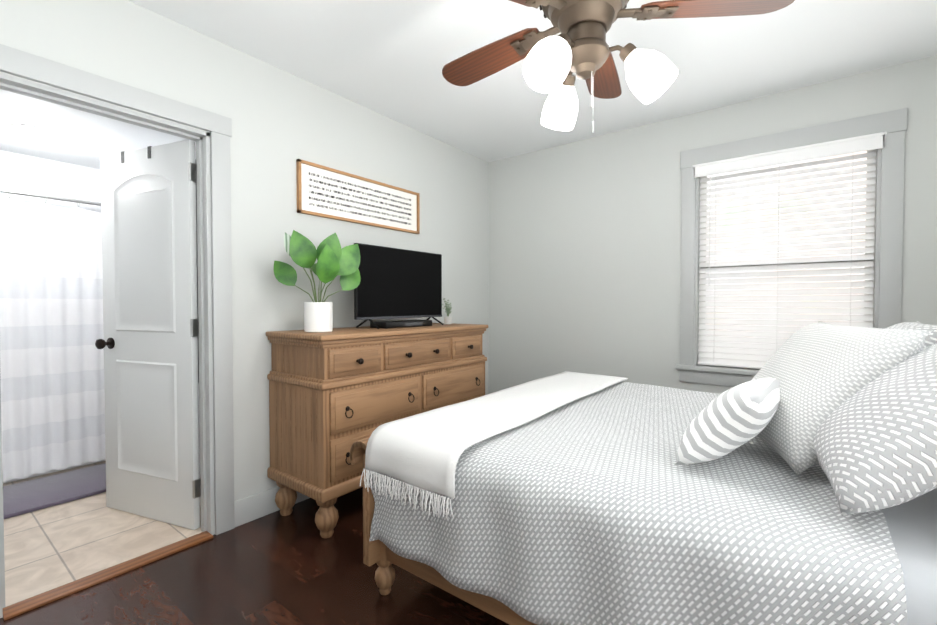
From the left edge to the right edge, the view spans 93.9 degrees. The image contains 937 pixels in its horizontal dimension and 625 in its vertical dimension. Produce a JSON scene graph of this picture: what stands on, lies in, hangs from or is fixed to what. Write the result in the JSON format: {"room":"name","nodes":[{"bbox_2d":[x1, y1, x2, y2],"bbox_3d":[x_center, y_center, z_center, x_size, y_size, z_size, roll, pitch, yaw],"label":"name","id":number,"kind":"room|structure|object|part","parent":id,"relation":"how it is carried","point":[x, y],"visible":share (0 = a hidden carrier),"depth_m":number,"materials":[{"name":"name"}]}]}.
{"room":"bedroom","nodes":[
{"label":"bedroom","id":0,"kind":"room"},
{"bbox_2d":[0,89,199,483],"bbox_3d":[-2.499,-0.003,2.264,1.750,2.260,1.860,1,1,37],"label":"wall","id":1,"kind":"structure","parent":0,"point":[65,162],"depth_m":2.76,"materials":[{"name":"white paint"}]},
{"bbox_2d":[0,189,100,206],"bbox_3d":[-3.019,-0.751,2.647,0.052,0.052,1.618,1,1,37],"label":"shower curtain rod","id":2,"kind":"object","parent":1,"relation":"attached to","point":[47,197],"visible":0.65,"depth_m":2.92,"materials":[{"name":"silver metal"}]},
{"bbox_2d":[0,197,105,481],"bbox_3d":[-3.019,0.174,2.666,0.064,1.800,1.560,1,1,37],"label":"shower curtain","id":3,"kind":"object","parent":2,"relation":"hanging from","point":[52,358],"visible":0.83,"depth_m":2.94,"materials":[{"name":"fabric"}]},
{"bbox_2d":[0,0,487,500],"bbox_3d":[-1.063,-0.129,2.598,0.120,2.500,4.200,1,1,37],"label":"wall","id":4,"kind":"structure","parent":0,"point":[279,117],"depth_m":2.42,"materials":[{"name":"grey paint"}]},
{"bbox_2d":[0,44,234,619],"bbox_3d":[-1.565,0.072,1.934,0.175,2.125,0.952,1,1,37],"label":"door frame","id":5,"kind":"structure","parent":4,"relation":"attached to","point":[214,270],"depth_m":2.19,"materials":[{"name":"grey paint"}]},
{"bbox_2d":[95,140,200,529],"bbox_3d":[-1.734,0.118,2.373,0.730,1.998,0.179,0,1,21],"label":"door","id":6,"kind":"structure","parent":4,"relation":"in","point":[149,343],"depth_m":2.33,"materials":[{"name":"white paint"}]},
{"bbox_2d":[234,486,309,526],"bbox_3d":[-0.528,1.041,3.209,0.016,0.135,2.315,1,1,37],"label":"baseboard","id":7,"kind":"structure","parent":4,"relation":"attached to","point":[254,507],"depth_m":2.37,"materials":[{"name":"grey paint"}]},
{"bbox_2d":[296,159,419,233],"bbox_3d":[-0.690,-0.748,2.952,0.026,0.308,1.007,1,1,37],"label":"sign","id":8,"kind":"object","parent":4,"relation":"attached to","point":[327,192],"visible":1,"depth_m":2.87,"materials":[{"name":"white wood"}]},
{"bbox_2d":[0,461,508,624],"bbox_3d":[-0.388,1.179,2.107,5.320,0.104,4.200,1,1,37],"label":"floor","id":9,"kind":"structure","parent":0,"point":[294,567],"depth_m":1.89,"materials":[{"name":"brown wood"}]},
{"bbox_2d":[3,463,105,518],"bbox_3d":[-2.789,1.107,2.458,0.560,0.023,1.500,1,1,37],"label":"bathtub","id":10,"kind":"object","parent":9,"relation":"on","point":[21,498],"depth_m":2.68,"materials":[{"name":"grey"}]},
{"bbox_2d":[266,323,487,537],"bbox_3d":[-0.476,0.607,2.805,0.548,1.020,1.400,1,1,37],"label":"dresser","id":11,"kind":"object","parent":9,"relation":"on","point":[335,394],"visible":0.75,"depth_m":2.32,"materials":[{"name":"brown wood"}]},
{"bbox_2d":[273,230,359,331],"bbox_3d":[-0.809,-0.164,2.401,0.349,0.534,0.418,1,1,37],"label":"potted plant","id":12,"kind":"object","parent":11,"relation":"on","point":[335,260],"visible":1,"depth_m":2.32,"materials":[{"name":"green plant"}]},
{"bbox_2d":[354,243,443,328],"bbox_3d":[-0.435,-0.162,2.875,0.206,0.507,0.765,1,1,37],"label":"tv","id":13,"kind":"object","parent":11,"relation":"on","point":[398,283],"visible":0.9,"depth_m":2.82,"materials":[{"name":"black plastic"}]},
{"bbox_2d":[370,320,431,328],"bbox_3d":[-0.434,0.074,2.879,0.152,0.039,0.420,1,1,37],"label":"cable box","id":14,"kind":"object","parent":11,"relation":"on","point":[399,324],"visible":0.96,"depth_m":2.78,"materials":[{"name":"black plastic"}]},
{"bbox_2d":[442,298,451,323],"bbox_3d":[-0.156,-0.009,3.231,0.074,0.192,0.072,1,1,37],"label":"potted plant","id":15,"kind":"object","parent":11,"relation":"on","point":[447,319],"visible":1,"depth_m":3.22,"materials":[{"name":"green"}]},
{"bbox_2d":[350,321,936,624],"bbox_3d":[0.999,0.484,1.695,2.352,1.310,1.846,1,1,37],"label":"bed","id":16,"kind":"object","parent":9,"relation":"on","point":[793,481],"visible":1,"depth_m":1.21,"materials":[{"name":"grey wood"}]},
{"bbox_3d":[1.013,0.484,1.713,2.352,1.310,1.800,1,1,37],"label":"frame","id":17,"kind":"part","parent":16,"relation":"part of","materials":[{"name":"brown wood"}]},
{"bbox_2d":[365,371,627,498],"bbox_3d":[0.306,0.491,2.174,0.416,0.157,1.727,1,1,37],"label":"throw blanket","id":18,"kind":"object","parent":16,"relation":"on","point":[434,450],"depth_m":1.63,"materials":[{"name":"white fabric"}]},
{"bbox_2d":[128,0,936,161],"bbox_3d":[0.306,-1.408,1.523,3.570,0.100,4.200,1,1,37],"label":"ceiling","id":19,"kind":"structure","parent":0,"point":[389,58],"depth_m":2.29,"materials":[{"name":"white paint"}]},
{"bbox_2d":[442,0,794,132],"bbox_3d":[0.376,-0.991,1.538,1.239,0.735,1.270,1,1,37],"label":"fan","id":20,"kind":"object","parent":19,"relation":"hanging from","point":[580,47],"visible":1,"depth_m":1.47,"materials":[{"name":"brown wood"}]},
{"bbox_2d":[488,55,936,393],"bbox_3d":[1.547,-0.141,3.169,3.270,2.500,0.120,1,1,37],"label":"wall","id":21,"kind":"structure","parent":0,"point":[560,258],"depth_m":3.34,"materials":[{"name":"grey paint"}]},
{"bbox_2d":[676,108,906,386],"bbox_3d":[1.982,-0.316,2.800,1.165,1.625,0.170,1,1,37],"label":"window","id":22,"kind":"structure","parent":21,"relation":"in","point":[888,228],"depth_m":2.64,"materials":[{"name":"grey paint"}]},
{"bbox_3d":[2.012,-0.314,2.840,0.915,1.380,0.030,1,1,37],"label":"window sash","id":23,"kind":"part","parent":22,"relation":"part of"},
{"bbox_2d":[693,132,886,368],"bbox_3d":[1.971,-0.322,2.786,0.977,1.386,0.106,1,1,37],"label":"window blinds","id":24,"kind":"object","parent":22,"relation":"attached to","point":[745,322],"visible":0.9,"depth_m":2.79,"materials":[{"name":"white plastic"}]},
{"label":"outside","id":25,"kind":"structure","parent":0,"visible":0},
{"bbox_2d":[706,151,866,354],"bbox_3d":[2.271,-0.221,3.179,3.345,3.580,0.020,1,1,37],"label":"window glass","id":26,"kind":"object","parent":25,"point":[862,152],"depth_m":3.14,"materials":[{"name":"white"}]}
]}

